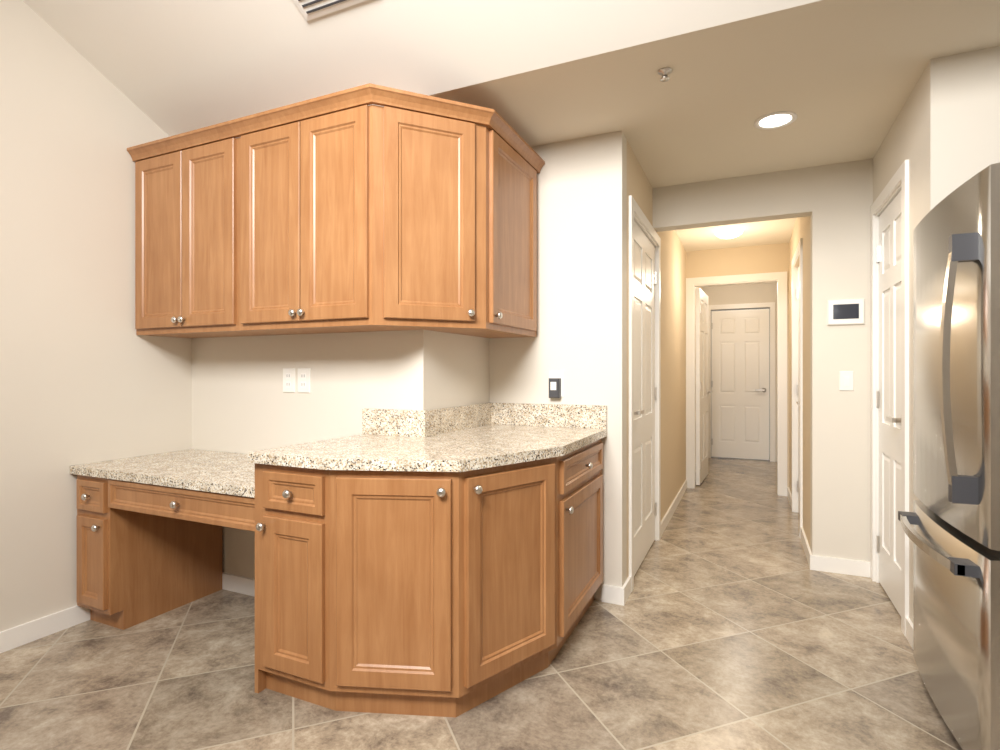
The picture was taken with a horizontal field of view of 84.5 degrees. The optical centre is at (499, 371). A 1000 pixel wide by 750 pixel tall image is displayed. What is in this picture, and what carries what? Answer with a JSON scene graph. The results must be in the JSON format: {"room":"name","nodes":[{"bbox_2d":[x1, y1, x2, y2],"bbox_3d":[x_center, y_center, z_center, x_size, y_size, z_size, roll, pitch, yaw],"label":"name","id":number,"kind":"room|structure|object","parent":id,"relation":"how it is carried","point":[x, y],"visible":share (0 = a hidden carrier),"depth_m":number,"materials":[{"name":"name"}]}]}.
{"room":"kitchen","nodes":[
{"label":"kitchen","id":0,"kind":"room"},
{"bbox_2d":[0,0,191,631],"bbox_3d":[-2.801,-1.260,1.282,0.120,5.000,4.660,0,0,24],"label":"wall","id":1,"kind":"structure","parent":0,"point":[88,374],"depth_m":2.65,"materials":[{"name":"paint"}]},
{"bbox_2d":[0,605,89,652],"bbox_3d":[-2.740,1.195,1.254,0.014,0.090,4.420,0,0,24],"label":"baseboard","id":2,"kind":"structure","parent":1,"relation":"attached to","point":[25,633],"depth_m":2.57,"materials":[{"name":"white paint"}]},
{"bbox_2d":[127,119,266,337],"bbox_3d":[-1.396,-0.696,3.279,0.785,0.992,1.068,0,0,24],"label":"upper cabinet","id":3,"kind":"object","parent":1,"relation":"attached to","point":[185,182],"depth_m":2.78,"materials":[{"name":"brown wood"}]},
{"bbox_2d":[192,330,488,578],"bbox_3d":[-0.923,-0.050,3.321,1.615,2.580,0.845,0,0,24],"label":"wall","id":4,"kind":"structure","parent":0,"point":[242,402],"depth_m":2.94,"materials":[{"name":"paint"}]},
{"bbox_2d":[222,572,254,596],"bbox_3d":[-1.244,1.195,2.994,1.240,0.090,0.014,0,0,24],"label":"baseboard","id":5,"kind":"structure","parent":4,"relation":"attached to","point":[230,582],"depth_m":3.09,"materials":[{"name":"white paint"}]},
{"bbox_2d":[283,368,293,392],"bbox_3d":[-1.132,0.045,2.946,0.085,0.130,0.010,0,0,24],"label":"electrical outlet plate","id":6,"kind":"object","parent":4,"relation":"attached to","point":[288,373],"depth_m":2.94,"materials":[{"name":"white plastic"}]},
{"bbox_2d":[294,368,310,392],"bbox_3d":[-1.036,0.045,2.902,0.085,0.130,0.010,0,0,24],"label":"electrical outlet plate","id":7,"kind":"object","parent":4,"relation":"attached to","point":[304,380],"depth_m":2.90,"materials":[{"name":"white plastic"}]},
{"bbox_2d":[235,84,378,334],"bbox_3d":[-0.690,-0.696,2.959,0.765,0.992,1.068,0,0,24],"label":"upper cabinet","id":8,"kind":"object","parent":4,"relation":"attached to","point":[347,210],"depth_m":2.46,"materials":[{"name":"brown wood"}]},
{"bbox_2d":[367,83,542,337],"bbox_3d":[-0.167,-0.696,2.722,0.383,0.992,1.068,0,0,24],"label":"upper cabinet","id":9,"kind":"object","parent":4,"relation":"attached to","point":[452,200],"depth_m":2.45,"materials":[{"name":"brown wood"}]},
{"bbox_2d":[0,456,961,749],"bbox_3d":[0.680,1.240,3.315,5.300,0.001,11.400,0,0,24],"label":"floor","id":10,"kind":"structure","parent":0,"point":[734,622],"depth_m":2.24,"materials":[{"name":"tile"}]},
{"bbox_2d":[77,475,224,629],"bbox_3d":[-1.834,0.869,2.909,0.263,0.742,0.625,0,0,24],"label":"base cabinet","id":11,"kind":"object","parent":10,"relation":"on","point":[145,552],"depth_m":2.66,"materials":[{"name":"brown wood"}]},
{"bbox_2d":[245,453,568,717],"bbox_3d":[-0.346,0.793,2.210,1.036,0.892,0.690,0,0,24],"label":"base cabinet","id":12,"kind":"object","parent":10,"relation":"on","point":[443,594],"depth_m":1.98,"materials":[{"name":"brown wood"}]},
{"bbox_2d":[70,403,606,497],"bbox_3d":[-0.772,0.339,2.798,2.318,0.315,1.428,0,0,24],"label":"countertop","id":13,"kind":"structure","parent":12,"relation":"on","point":[464,438],"depth_m":2.53,"materials":[{"name":"stone"}]},
{"bbox_2d":[569,439,602,635],"bbox_3d":[-0.044,0.793,2.851,1.016,0.892,0.728,0,0,24],"label":"base cabinet","id":14,"kind":"object","parent":10,"relation":"on","point":[586,462],"depth_m":2.64,"materials":[{"name":"brown wood"}]},
{"bbox_2d":[898,163,999,749],"bbox_3d":[1.869,0.325,1.766,0.895,1.830,0.800,0,0,24],"label":"refrigerator","id":15,"kind":"object","parent":10,"relation":"on","point":[953,532],"visible":1,"depth_m":1.69,"materials":[{"name":"grey metal"}]},
{"bbox_2d":[23,0,999,251],"bbox_3d":[0.726,-2.490,3.294,5.200,2.400,11.400,0,0,24],"label":"ceiling","id":16,"kind":"structure","parent":0,"point":[840,78],"depth_m":2.46,"materials":[{"name":"paint"}]},
{"bbox_2d":[293,0,366,20],"bbox_3d":[-0.683,-1.536,2.174,0.380,0.097,0.182,0,0,24],"label":"ceiling vent","id":17,"kind":"object","parent":16,"relation":"in","point":[310,9],"visible":1,"depth_m":2.26,"materials":[{"name":"white metal"}]},
{"bbox_2d":[658,67,671,81],"bbox_3d":[0.707,-1.272,2.358,0.060,0.036,0.060,0,0,24],"label":"sprinkler","id":18,"kind":"object","parent":16,"relation":"attached to","point":[664,73],"visible":1,"depth_m":2.35,"materials":[{"name":"silver metal"}]},
{"bbox_2d":[714,226,743,238],"bbox_3d":[2.076,-1.252,4.988,0.250,0.077,0.250,0,0,24],"label":"dome ceiling light","id":19,"kind":"object","parent":16,"relation":"attached to","point":[729,232],"visible":1,"depth_m":4.91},
{"bbox_2d":[754,111,796,129],"bbox_3d":[1.411,-1.287,2.819,0.200,0.006,0.200,0,0,24],"label":"recessed light","id":20,"kind":"object","parent":16,"relation":"in","point":[775,120],"visible":1,"depth_m":2.82,"materials":[{"name":"white paint"}]},
{"bbox_2d":[489,131,626,600],"bbox_3d":[0.319,-0.050,3.155,0.785,2.580,0.120,0,0,24],"label":"wall","id":21,"kind":"structure","parent":0,"point":[580,340],"depth_m":3.02,"materials":[{"name":"paint"}]},
{"bbox_2d":[549,371,563,397],"bbox_3d":[0.307,0.070,3.066,0.085,0.150,0.052,0,0,24],"label":"outlet","id":22,"kind":"object","parent":21,"relation":"attached to","point":[556,384],"visible":0.98,"depth_m":3.05,"materials":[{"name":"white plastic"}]},
{"bbox_2d":[627,141,702,577],"bbox_3d":[1.794,-0.025,5.602,0.120,2.530,5.555,0,0,24],"label":"wall","id":23,"kind":"structure","parent":0,"point":[673,358],"depth_m":4.68,"materials":[{"name":"beige paint"}]},
{"bbox_2d":[629,195,660,591],"bbox_3d":[0.908,0.123,3.629,0.136,2.235,1.110,0,0,24],"label":"door frame","id":24,"kind":"structure","parent":23,"relation":"attached to","point":[636,214],"depth_m":3.35,"materials":[{"name":"white paint"}]},
{"bbox_2d":[634,221,656,574],"bbox_3d":[0.950,0.158,3.610,0.092,2.140,0.952,0,0,24],"label":"door","id":25,"kind":"structure","parent":23,"relation":"in","point":[645,397],"depth_m":3.63,"materials":[{"name":"white paint"}]},
{"bbox_2d":[661,479,686,535],"bbox_3d":[1.597,1.195,5.005,0.014,0.090,1.965,0,0,24],"label":"baseboard","id":26,"kind":"structure","parent":23,"relation":"attached to","point":[665,520],"depth_m":4.81,"materials":[{"name":"white paint"}]},
{"bbox_2d":[653,167,811,231],"bbox_3d":[1.542,-1.150,3.715,0.980,0.280,0.120,0,0,24],"label":"wall","id":27,"kind":"structure","parent":0,"point":[785,194],"depth_m":3.65,"materials":[{"name":"paint"}]},
{"bbox_2d":[686,243,788,486],"bbox_3d":[2.468,-0.025,5.755,0.980,2.530,0.120,0,0,24],"label":"wall","id":28,"kind":"structure","parent":0,"point":[744,260],"depth_m":5.66,"materials":[{"name":"beige paint"}]},
{"bbox_2d":[696,288,711,484],"bbox_3d":[2.346,0.158,6.302,0.129,2.140,0.761,0,0,24],"label":"door","id":29,"kind":"structure","parent":28,"relation":"in","point":[702,391],"depth_m":6.10,"materials":[{"name":"white paint"}]},
{"bbox_2d":[686,271,786,495],"bbox_3d":[2.457,0.118,5.750,0.963,2.244,0.136,0,0,24],"label":"door frame","id":30,"kind":"structure","parent":28,"relation":"attached to","point":[780,278],"depth_m":5.86,"materials":[{"name":"white paint"}]},
{"bbox_2d":[703,283,776,461],"bbox_3d":[3.418,-0.025,7.849,0.980,2.530,0.120,0,0,24],"label":"wall","id":31,"kind":"structure","parent":0,"point":[746,293],"depth_m":7.74,"materials":[{"name":"paint"}]},
{"bbox_2d":[711,309,768,459],"bbox_3d":[3.403,0.173,7.805,0.754,2.110,0.092,0,0,24],"label":"door","id":32,"kind":"structure","parent":31,"relation":"in","point":[740,384],"depth_m":7.81,"materials":[{"name":"white paint"}]},
{"bbox_2d":[789,216,809,546],"bbox_3d":[3.006,-0.025,5.609,0.120,2.530,4.540,0,0,24],"label":"wall","id":33,"kind":"structure","parent":0,"point":[801,228],"depth_m":3.95,"materials":[{"name":"beige paint"}]},
{"bbox_2d":[787,487,791,508],"bbox_3d":[2.756,1.195,5.220,0.014,0.090,0.615,0,0,24],"label":"baseboard","id":34,"kind":"structure","parent":33,"relation":"attached to","point":[789,494],"depth_m":5.22,"materials":[{"name":"white paint"}]},
{"bbox_2d":[796,268,798,512],"bbox_3d":[2.465,0.158,4.504,0.092,2.140,0.772,0,0,24],"label":"door","id":35,"kind":"structure","parent":33,"relation":"in","point":[797,386],"depth_m":4.81,"materials":[{"name":"white paint"}]},
{"bbox_2d":[792,238,802,537],"bbox_3d":[2.436,0.123,4.518,0.016,2.235,0.930,0,0,24],"label":"door frame","id":36,"kind":"structure","parent":33,"relation":"attached to","point":[799,250],"depth_m":4.86,"materials":[{"name":"white paint"}]},
{"bbox_2d":[801,527,811,569],"bbox_3d":[2.098,1.195,3.770,0.014,0.090,0.709,0,0,24],"label":"baseboard","id":37,"kind":"structure","parent":33,"relation":"attached to","point":[807,550],"depth_m":3.67,"materials":[{"name":"white paint"}]},
{"bbox_2d":[812,555,869,576],"bbox_3d":[2.111,1.195,3.383,0.310,0.090,0.015,0,0,24],"label":"baseboard","id":38,"kind":"structure","parent":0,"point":[819,563],"depth_m":3.38,"materials":[{"name":"white paint"}]},
{"bbox_2d":[810,159,872,561],"bbox_3d":[2.189,-0.025,3.421,0.440,2.530,0.120,0,0,24],"label":"wall","id":39,"kind":"structure","parent":0,"point":[842,198],"depth_m":3.40,"materials":[{"name":"paint"}]},
{"bbox_2d":[827,299,864,324],"bbox_3d":[2.121,-0.367,3.374,0.195,0.155,0.022,0,0,24],"label":"thermostat panel","id":40,"kind":"object","parent":39,"relation":"attached to","point":[846,312],"visible":1,"depth_m":3.37,"materials":[{"name":"white plastic"}]},
{"bbox_2d":[839,371,853,390],"bbox_3d":[2.128,0.055,3.377,0.075,0.120,0.011,0,0,24],"label":"switch plate","id":41,"kind":"object","parent":39,"relation":"attached to","point":[846,380],"visible":1,"depth_m":3.38,"materials":[{"name":"white plastic"}]},
{"bbox_2d":[873,52,966,622],"bbox_3d":[2.070,-0.025,2.772,0.120,2.530,1.160,0,0,24],"label":"wall","id":42,"kind":"structure","parent":0,"point":[926,135],"depth_m":2.33,"materials":[{"name":"paint"}]},
{"bbox_2d":[876,191,900,615],"bbox_3d":[2.087,0.158,2.940,0.092,2.140,0.652,0,0,24],"label":"pantry door","id":43,"kind":"structure","parent":42,"relation":"in","point":[888,402],"depth_m":2.96,"materials":[{"name":"white paint"}]},
{"bbox_2d":[870,159,908,635],"bbox_3d":[2.129,0.123,2.922,0.136,2.235,0.810,0,0,24],"label":"door frame","id":44,"kind":"structure","parent":42,"relation":"attached to","point":[898,182],"depth_m":2.77,"materials":[{"name":"white paint"}]},
{"bbox_2d":[905,617,912,647],"bbox_3d":[1.839,1.195,2.425,0.014,0.090,0.335,0,0,24],"label":"baseboard","id":45,"kind":"structure","parent":42,"relation":"attached to","point":[908,624],"depth_m":2.53,"materials":[{"name":"white paint"}]},
{"bbox_2d":[967,46,999,180],"bbox_3d":[2.306,-0.025,2.094,0.870,2.530,0.120,0,0,24],"label":"wall","id":46,"kind":"structure","parent":0,"point":[983,108],"depth_m":2.20,"materials":[{"name":"paint"}]}
]}

